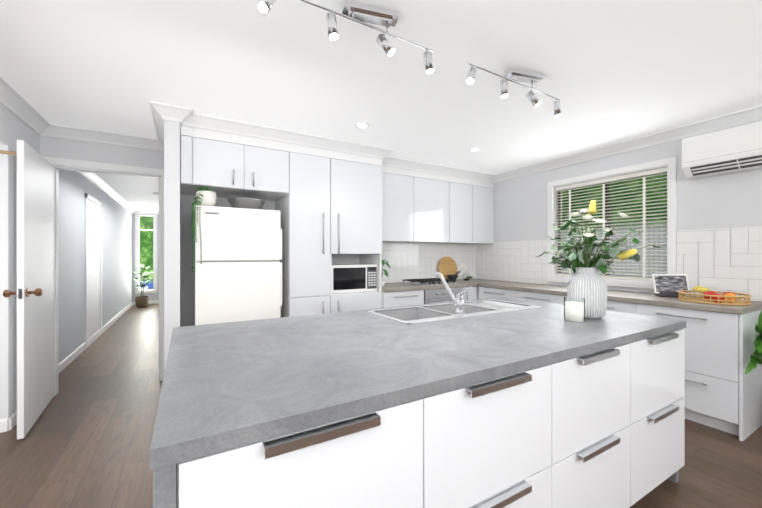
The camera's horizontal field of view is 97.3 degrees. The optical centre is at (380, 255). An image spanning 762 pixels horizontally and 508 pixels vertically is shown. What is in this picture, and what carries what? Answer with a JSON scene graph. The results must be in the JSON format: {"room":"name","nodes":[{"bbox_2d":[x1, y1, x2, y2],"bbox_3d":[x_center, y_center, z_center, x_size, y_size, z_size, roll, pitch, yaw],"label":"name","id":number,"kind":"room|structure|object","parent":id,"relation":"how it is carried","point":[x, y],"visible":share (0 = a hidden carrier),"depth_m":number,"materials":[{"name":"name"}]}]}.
{"room":"kitchen","nodes":[
{"label":"kitchen","id":0,"kind":"room"},
{"bbox_2d":[0,103,39,418],"bbox_3d":[-0.923,0.062,-0.728,0.110,2.400,8.400,0,0,-30],"label":"wall","id":1,"kind":"structure","parent":0,"point":[14,128],"depth_m":2.43,"materials":[{"name":"white paint"}]},
{"bbox_2d":[0,150,16,154],"bbox_3d":[-2.549,-0.705,2.305,0.118,0.026,0.026,0,0,-30],"label":"rod","id":2,"kind":"object","parent":1,"relation":"attached to","point":[8,152],"visible":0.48,"depth_m":2.29,"materials":[{"name":"beige wood"}]},
{"bbox_2d":[1,411,16,431],"bbox_3d":[-2.832,1.215,2.666,0.034,0.090,0.614,0,0,-30],"label":"baseboard","id":3,"kind":"structure","parent":1,"relation":"attached to","point":[9,423],"depth_m":2.42,"materials":[{"name":"white"}]},
{"bbox_2d":[0,76,51,136],"bbox_3d":[-2.116,-1.094,1.527,0.090,0.090,3.300,0,0,-30],"label":"crown molding","id":4,"kind":"structure","parent":1,"relation":"attached to","point":[15,102],"depth_m":2.52,"materials":[{"name":"white"}]},
{"bbox_2d":[3,140,53,439],"bbox_3d":[-2.659,0.232,2.631,0.188,2.033,0.823,0,0,-30],"label":"hall door","id":5,"kind":"structure","parent":1,"relation":"in","point":[34,293],"depth_m":2.47,"materials":[{"name":"white painted wood"},{"name":"bronze"}]},
{"bbox_2d":[59,170,131,362],"bbox_3d":[-4.729,0.059,5.682,0.100,2.400,6.290,0,0,-30],"label":"wall","id":6,"kind":"structure","parent":0,"point":[75,187],"depth_m":4.39,"materials":[{"name":"grey paint"}]},
{"bbox_2d":[59,302,132,372],"bbox_3d":[-4.680,1.214,5.711,0.014,0.090,6.290,0,0,-30],"label":"baseboard","id":7,"kind":"structure","parent":6,"relation":"attached to","point":[80,349],"depth_m":4.69,"materials":[{"name":"white"}]},
{"bbox_2d":[78,172,135,213],"bbox_3d":[-4.647,-1.096,5.730,0.090,0.090,6.290,0,0,-30],"label":"crown molding","id":8,"kind":"structure","parent":6,"relation":"attached to","point":[93,178],"depth_m":5.55,"materials":[{"name":"white"}]},
{"bbox_2d":[40,135,163,168],"bbox_3d":[-3.949,0.060,2.435,4.090,2.400,0.110,0,0,-30],"label":"wall","id":9,"kind":"structure","parent":0,"point":[56,147],"depth_m":3.14,"materials":[{"name":"white paint"}]},
{"bbox_2d":[42,156,163,395],"bbox_3d":[-2.594,0.197,3.222,0.953,2.125,0.146,0,0,-30],"label":"trim","id":10,"kind":"structure","parent":9,"relation":"attached to","point":[93,265],"depth_m":3.08,"materials":[{"name":"white"}]},
{"bbox_2d":[52,124,155,149],"bbox_3d":[-2.550,-1.095,3.131,0.750,0.090,0.090,0,0,-30],"label":"crown molding","id":11,"kind":"structure","parent":9,"relation":"attached to","point":[59,131],"depth_m":3.11,"materials":[{"name":"white"}]},
{"bbox_2d":[132,213,158,301],"bbox_3d":[-5.570,0.058,8.874,1.850,2.400,0.125,0,0,-30],"label":"wall","id":12,"kind":"structure","parent":0,"point":[153,294],"depth_m":8.59,"materials":[{"name":"grey paint"}]},
{"bbox_2d":[133,300,158,304],"bbox_3d":[-5.946,1.213,8.605,0.670,0.090,0.014,0,0,-30],"label":"baseboard","id":13,"kind":"structure","parent":12,"relation":"attached to","point":[157,301],"depth_m":8.63,"materials":[{"name":"white"}]},
{"bbox_2d":[136,210,158,214],"bbox_3d":[-5.529,-1.097,8.802,1.410,0.090,0.090,0,0,-30],"label":"crown molding","id":14,"kind":"structure","parent":12,"relation":"attached to","point":[137,211],"depth_m":8.54,"materials":[{"name":"white"}]},
{"bbox_2d":[164,120,180,371],"bbox_3d":[-2.928,0.059,4.843,0.116,2.400,5.150,0,0,-30],"label":"wall","id":15,"kind":"structure","parent":0,"point":[172,224],"depth_m":2.62,"materials":[{"name":"white paint"}]},
{"bbox_2d":[149,104,167,150],"bbox_3d":[-1.961,-1.095,2.993,0.090,0.090,0.920,0,0,-30],"label":"crown molding","id":16,"kind":"structure","parent":15,"relation":"attached to","point":[159,113],"depth_m":2.73,"materials":[{"name":"white"}]},
{"bbox_2d":[181,194,459,326],"bbox_3d":[-0.205,0.059,4.256,4.005,2.400,0.100,0,0,-30],"label":"wall","id":17,"kind":"structure","parent":0,"point":[187,296],"depth_m":3.23,"materials":[{"name":"white paint"}]},
{"bbox_2d":[385,166,396,241],"bbox_3d":[0.014,-0.655,4.122,0.203,0.970,0.345,0,0,-30],"label":"upper cabinet","id":18,"kind":"object","parent":17,"relation":"attached to","point":[390,172],"depth_m":3.98,"materials":[{"name":"white"}]},
{"bbox_2d":[397,168,424,241],"bbox_3d":[0.274,-0.655,4.273,0.398,0.970,0.345,0,0,-30],"label":"upper cabinet","id":19,"kind":"object","parent":17,"relation":"attached to","point":[410,183],"depth_m":4.12,"materials":[{"name":"white"}]},
{"bbox_2d":[413,172,436,245],"bbox_3d":[0.533,-0.655,4.423,0.202,0.970,0.345,0,0,-30],"label":"upper cabinet","id":20,"kind":"object","parent":17,"relation":"attached to","point":[430,178],"depth_m":4.29,"materials":[{"name":"white"}]},
{"bbox_2d":[425,174,460,245],"bbox_3d":[0.793,-0.655,4.574,0.398,0.970,0.345,0,0,-30],"label":"upper cabinet","id":21,"kind":"object","parent":17,"relation":"attached to","point":[448,187],"depth_m":4.44,"materials":[{"name":"white"}]},
{"bbox_2d":[457,178,468,245],"bbox_3d":[1.052,-0.655,4.724,0.202,0.970,0.345,0,0,-30],"label":"upper cabinet","id":22,"kind":"object","parent":17,"relation":"attached to","point":[464,182],"depth_m":4.58,"materials":[{"name":"white"}]},
{"bbox_2d":[469,179,496,245],"bbox_3d":[1.346,-0.655,4.894,0.476,0.970,0.347,0,0,-30],"label":"upper cabinet","id":23,"kind":"object","parent":17,"relation":"attached to","point":[481,193],"depth_m":4.74,"materials":[{"name":"white wood"}]},
{"bbox_2d":[0,304,761,507],"bbox_3d":[-1.471,1.310,3.753,9.700,0.100,16.700,0,0,-30],"label":"floor","id":24,"kind":"structure","parent":0,"point":[85,441],"depth_m":2.19,"materials":[{"name":"brown wood"}]},
{"bbox_2d":[131,263,153,307],"bbox_3d":[-5.832,0.716,8.216,0.488,1.083,0.395,0,0,-30],"label":"potted plant","id":25,"kind":"object","parent":24,"relation":"on","point":[141,301],"visible":1,"depth_m":8.14,"materials":[{"name":"plant"}]},
{"bbox_2d":[181,126,292,316],"bbox_3d":[-1.384,0.060,3.177,0.875,2.400,0.577,0,0,-30],"label":"tall cabinet","id":26,"kind":"object","parent":24,"relation":"on","point":[231,165],"depth_m":2.98,"materials":[{"name":"white"}]},
{"bbox_2d":[194,205,281,324],"bbox_3d":[-1.349,0.426,3.136,0.692,1.668,0.609,0,0,-30],"label":"fridge","id":27,"kind":"object","parent":24,"relation":"on","point":[237,274],"visible":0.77,"depth_m":2.86,"materials":[{"name":"white metal"}]},
{"bbox_2d":[191,187,216,271],"bbox_3d":[-1.482,-0.220,2.814,0.192,0.712,0.231,0,0,-30],"label":"potted plant","id":28,"kind":"object","parent":27,"relation":"on","point":[206,196],"visible":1,"depth_m":2.78,"materials":[{"name":"white"}]},
{"bbox_2d":[226,198,265,208],"bbox_3d":[-1.268,-0.462,3.164,0.350,0.105,0.350,0,0,-30],"label":"steel bowl","id":29,"kind":"object","parent":27,"relation":"on","point":[251,203],"visible":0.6,"depth_m":3.05,"materials":[{"name":"silver metal"}]},
{"bbox_2d":[293,144,332,315],"bbox_3d":[-0.827,0.060,3.500,0.414,2.400,0.577,0,0,-30],"label":"tall cabinet","id":30,"kind":"object","parent":24,"relation":"on","point":[312,167],"depth_m":3.26,"materials":[{"name":"white wood"}]},
{"bbox_2d":[333,151,384,312],"bbox_3d":[-0.388,0.060,3.755,0.601,2.400,0.577,0,0,-30],"label":"tall cabinet","id":31,"kind":"object","parent":24,"relation":"on","point":[347,219],"depth_m":3.53,"materials":[{"name":"white"}]},
{"bbox_2d":[332,264,376,293],"bbox_3d":[-0.370,0.247,3.729,0.540,0.294,0.405,0,0,-30],"label":"microwave","id":32,"kind":"object","parent":31,"relation":"in","point":[346,278],"depth_m":3.55,"materials":[{"name":"white plastic"}]},
{"bbox_2d":[385,278,492,289],"bbox_3d":[0.752,0.380,4.393,2.007,0.040,0.617,0,0,-30],"label":"countertop","id":33,"kind":"structure","parent":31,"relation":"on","point":[471,282],"depth_m":4.14,"materials":[{"name":"grey stone"}]},
{"bbox_2d":[382,260,389,286],"bbox_3d":[0.038,0.201,3.835,0.202,0.316,0.162,0,0,-30],"label":"plant","id":34,"kind":"object","parent":33,"relation":"on","point":[388,265],"visible":0.62,"depth_m":3.81,"materials":[{"name":"green plant"}]},
{"bbox_2d":[400,278,457,285],"bbox_3d":[0.616,0.336,4.321,0.600,0.046,0.450,0,0,-30],"label":"cooktop","id":35,"kind":"object","parent":33,"relation":"in","point":[426,281],"depth_m":4.21,"materials":[{"name":"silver metal"}]},
{"bbox_2d":[438,257,456,278],"bbox_3d":[0.958,0.186,4.808,0.340,0.339,0.075,0,0,-30],"label":"cutting board","id":36,"kind":"object","parent":33,"relation":"on","point":[447,266],"visible":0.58,"depth_m":4.79,"materials":[{"name":"brown wood"}]},
{"bbox_2d":[447,271,459,280],"bbox_3d":[1.007,0.286,4.670,0.186,0.144,0.160,0,0,-30],"label":"mortar","id":37,"kind":"object","parent":33,"relation":"on","point":[454,276],"visible":0.79,"depth_m":4.61,"materials":[{"name":"stone"}]},
{"bbox_2d":[460,263,472,280],"bbox_3d":[1.205,0.229,4.785,0.269,0.258,0.110,0,0,-30],"label":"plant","id":38,"kind":"object","parent":33,"relation":"on","point":[467,278],"visible":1,"depth_m":4.78,"materials":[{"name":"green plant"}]},
{"bbox_2d":[381,290,424,307],"bbox_3d":[0.121,0.830,4.031,0.551,0.860,0.611,0,0,-30],"label":"base cabinet","id":39,"kind":"object","parent":24,"relation":"on","point":[389,298],"depth_m":3.75,"materials":[{"name":"white"}]},
{"bbox_2d":[150,300,685,507],"bbox_3d":[0.327,0.830,1.750,2.432,0.862,1.239,0,0,-30],"label":"kitchen island","id":40,"kind":"object","parent":24,"relation":"on","point":[499,402],"depth_m":1.06,"materials":[{"name":"wood"}]},
{"bbox_2d":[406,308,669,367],"bbox_3d":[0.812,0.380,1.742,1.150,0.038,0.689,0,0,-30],"label":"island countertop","id":41,"kind":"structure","parent":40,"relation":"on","point":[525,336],"depth_m":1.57,"materials":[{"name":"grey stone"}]},
{"bbox_2d":[433,272,472,316],"bbox_3d":[0.432,0.232,2.048,0.056,0.253,0.338,0,0,-30],"label":"tap","id":42,"kind":"object","parent":41,"relation":"on","point":[458,301],"depth_m":2.00,"materials":[{"name":"silver metal"}]},
{"bbox_2d":[367,299,542,323],"bbox_3d":[0.521,0.449,2.243,1.150,0.182,0.470,0,0,-30],"label":"sink","id":43,"kind":"object","parent":41,"relation":"in","point":[422,314],"depth_m":2.27,"materials":[{"name":"silver metal"}]},
{"bbox_2d":[564,297,584,321],"bbox_3d":[1.069,0.297,1.856,0.100,0.125,0.100,0,0,-30],"label":"candle","id":44,"kind":"object","parent":41,"relation":"on","point":[574,311],"visible":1,"depth_m":1.82,"materials":[{"name":"white wax"}]},
{"bbox_2d":[537,200,666,318],"bbox_3d":[1.187,0.012,1.986,0.491,0.695,0.701,0,0,-30],"label":"vase","id":45,"kind":"object","parent":41,"relation":"on","point":[587,282],"visible":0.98,"depth_m":1.91,"materials":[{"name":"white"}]},
{"bbox_2d":[425,286,464,303],"bbox_3d":[0.614,0.830,4.317,0.590,0.860,0.611,0,0,-30],"label":"base cabinet","id":46,"kind":"object","parent":24,"relation":"on","point":[439,294],"depth_m":4.02,"materials":[{"name":"white"}]},
{"bbox_2d":[424,287,461,303],"bbox_3d":[0.650,0.776,4.255,0.583,0.747,0.559,0,0,-30],"label":"oven","id":47,"kind":"object","parent":46,"relation":"in","point":[432,295],"depth_m":4.00,"materials":[{"name":"grey"}]},
{"bbox_2d":[465,286,476,300],"bbox_3d":[0.986,0.830,4.532,0.269,0.860,0.611,0,0,-30],"label":"base cabinet","id":48,"kind":"object","parent":24,"relation":"on","point":[471,294],"depth_m":4.30,"materials":[{"name":"white wood"}]},
{"bbox_2d":[477,286,512,298],"bbox_3d":[1.657,0.830,4.237,0.597,0.860,0.548,0,0,-30],"label":"base cabinet","id":49,"kind":"object","parent":24,"relation":"on","point":[483,292],"depth_m":4.14,"materials":[{"name":"white wood"}]},
{"bbox_2d":[513,290,564,304],"bbox_3d":[1.945,0.830,3.741,0.597,0.860,0.600,0,0,-30],"label":"base cabinet","id":50,"kind":"object","parent":24,"relation":"on","point":[518,294],"depth_m":3.56,"materials":[{"name":"white"}]},
{"bbox_2d":[565,298,632,313],"bbox_3d":[2.247,0.830,3.222,0.597,0.860,0.600,0,0,-30],"label":"base cabinet","id":51,"kind":"object","parent":24,"relation":"on","point":[625,307],"depth_m":2.91,"materials":[{"name":"white"}]},
{"bbox_2d":[633,302,761,440],"bbox_3d":[2.553,0.831,2.692,0.599,0.860,0.625,0,0,-30],"label":"base cabinet","id":52,"kind":"object","parent":24,"relation":"on","point":[719,394],"depth_m":2.39,"materials":[{"name":"white"}]},
{"bbox_2d":[477,282,761,313],"bbox_3d":[2.105,0.380,3.445,0.617,0.040,2.379,0,0,-30],"label":"countertop","id":53,"kind":"structure","parent":52,"relation":"on","point":[642,299],"depth_m":2.87,"materials":[{"name":"grey stone"}]},
{"bbox_2d":[652,274,688,296],"bbox_3d":[2.512,0.262,2.914,0.260,0.194,0.080,0,0,12],"label":"picture frame","id":54,"kind":"object","parent":53,"relation":"on","point":[668,285],"visible":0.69,"depth_m":2.90,"materials":[{"name":"white plastic"}]},
{"bbox_2d":[678,290,750,304],"bbox_3d":[2.573,0.325,2.602,0.404,0.068,0.404,0,0,-30],"label":"fruit tray","id":55,"kind":"object","parent":53,"relation":"on","point":[700,299],"visible":0.9,"depth_m":2.51,"materials":[{"name":"brown wicker"}]},
{"bbox_2d":[692,286,736,302],"bbox_3d":[2.571,0.298,2.587,0.292,0.110,0.246,0,0,-30],"label":"fruit","id":56,"kind":"object","parent":55,"relation":"in","point":[705,291],"visible":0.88,"depth_m":2.55,"materials":[{"name":"red food"}]},
{"bbox_2d":[745,310,761,373],"bbox_3d":[2.814,0.725,1.986,0.850,1.070,0.802,0,0,-30],"label":"plant","id":57,"kind":"object","parent":24,"relation":"on","point":[754,359],"visible":1,"depth_m":2.23,"materials":[{"name":"plant"}]},
{"bbox_2d":[0,0,761,210],"bbox_3d":[-1.668,-1.190,2.597,8.200,0.100,14.900,0,0,-30],"label":"ceiling","id":58,"kind":"structure","parent":0,"point":[615,71],"depth_m":2.06,"materials":[{"name":"white paint"}]},
{"bbox_2d":[257,0,433,73],"bbox_3d":[-0.107,-1.042,1.526,0.876,0.193,0.129,0,0,-30],"label":"track light","id":59,"kind":"object","parent":58,"relation":"attached to","point":[358,12],"visible":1,"depth_m":1.54,"materials":[{"name":"silver metal"}]},
{"bbox_2d":[355,123,368,127],"bbox_3d":[-0.165,-1.137,2.937,0.119,0.005,0.119,0,0,-36],"label":"fitting","id":60,"kind":"object","parent":58,"relation":"attached to","point":[362,125],"depth_m":2.93,"materials":[{"name":"white"}]},
{"bbox_2d":[469,148,479,150],"bbox_3d":[1.007,-1.137,3.606,0.119,0.005,0.119,0,0,36],"label":"fitting","id":61,"kind":"object","parent":58,"relation":"attached to","point":[472,149],"depth_m":3.60,"materials":[{"name":"white"}]},
{"bbox_2d":[466,62,561,116],"bbox_3d":[0.842,-1.043,2.071,0.879,0.193,0.129,0,0,-30],"label":"track light","id":62,"kind":"object","parent":58,"relation":"attached to","point":[515,75],"visible":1,"depth_m":2.07,"materials":[{"name":"silver metal"}]},
{"bbox_2d":[486,120,761,301],"bbox_3d":[3.542,0.061,1.689,0.100,2.400,8.100,0,0,-30],"label":"wall","id":63,"kind":"structure","parent":0,"point":[733,200],"depth_m":3.21,"materials":[{"name":"white paint"}]},
{"bbox_2d":[368,152,495,182],"bbox_3d":[0.750,-1.095,4.296,1.912,0.090,0.092,0,0,-30],"label":"crown molding","id":64,"kind":"structure","parent":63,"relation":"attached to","point":[388,161],"depth_m":4.22,"materials":[{"name":"white"}]},
{"bbox_2d":[548,157,676,288],"bbox_3d":[2.412,-0.290,3.615,0.122,1.216,1.251,0,0,-30],"label":"kitchen window","id":65,"kind":"structure","parent":63,"relation":"in","point":[670,164],"depth_m":3.41,"materials":[{"name":"white"}]},
{"bbox_2d":[555,167,666,280],"bbox_3d":[2.411,-0.290,3.614,0.064,1.072,1.103,0,0,-30],"label":"window blind","id":66,"kind":"object","parent":65,"relation":"attached to","point":[653,172],"visible":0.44,"depth_m":3.43,"materials":[{"name":"white plastic"}]},
{"bbox_2d":[496,105,761,181],"bbox_3d":[3.522,-1.094,1.534,0.090,0.090,7.652,0,0,-30],"label":"crown molding","id":67,"kind":"structure","parent":63,"relation":"attached to","point":[753,114],"depth_m":3.20,"materials":[{"name":"white"}]},
{"bbox_2d":[700,279,717,287],"bbox_3d":[2.793,0.236,2.856,0.009,0.070,0.110,0,0,-30],"label":"electrical outlet plate","id":68,"kind":"object","parent":63,"relation":"attached to","point":[708,282],"visible":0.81,"depth_m":2.84,"materials":[{"name":"white plastic"}]},
{"bbox_2d":[682,120,761,178],"bbox_3d":[2.897,-0.835,2.483,0.213,0.330,0.980,0,0,-30],"label":"air conditioner","id":69,"kind":"object","parent":63,"relation":"attached to","point":[736,149],"visible":1,"depth_m":2.65,"materials":[{"name":"white plastic"}]},
{"label":"outside","id":70,"kind":"structure","parent":0,"visible":0},
{"bbox_2d":[139,216,152,289],"bbox_3d":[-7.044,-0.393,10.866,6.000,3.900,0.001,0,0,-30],"label":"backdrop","id":71,"kind":"structure","parent":70,"point":[146,248],"depth_m":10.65,"materials":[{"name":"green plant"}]},
{"bbox_2d":[561,173,666,276],"bbox_3d":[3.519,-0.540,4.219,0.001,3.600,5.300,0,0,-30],"label":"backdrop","id":72,"kind":"structure","parent":70,"point":[640,186],"depth_m":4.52,"materials":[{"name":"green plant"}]}
]}

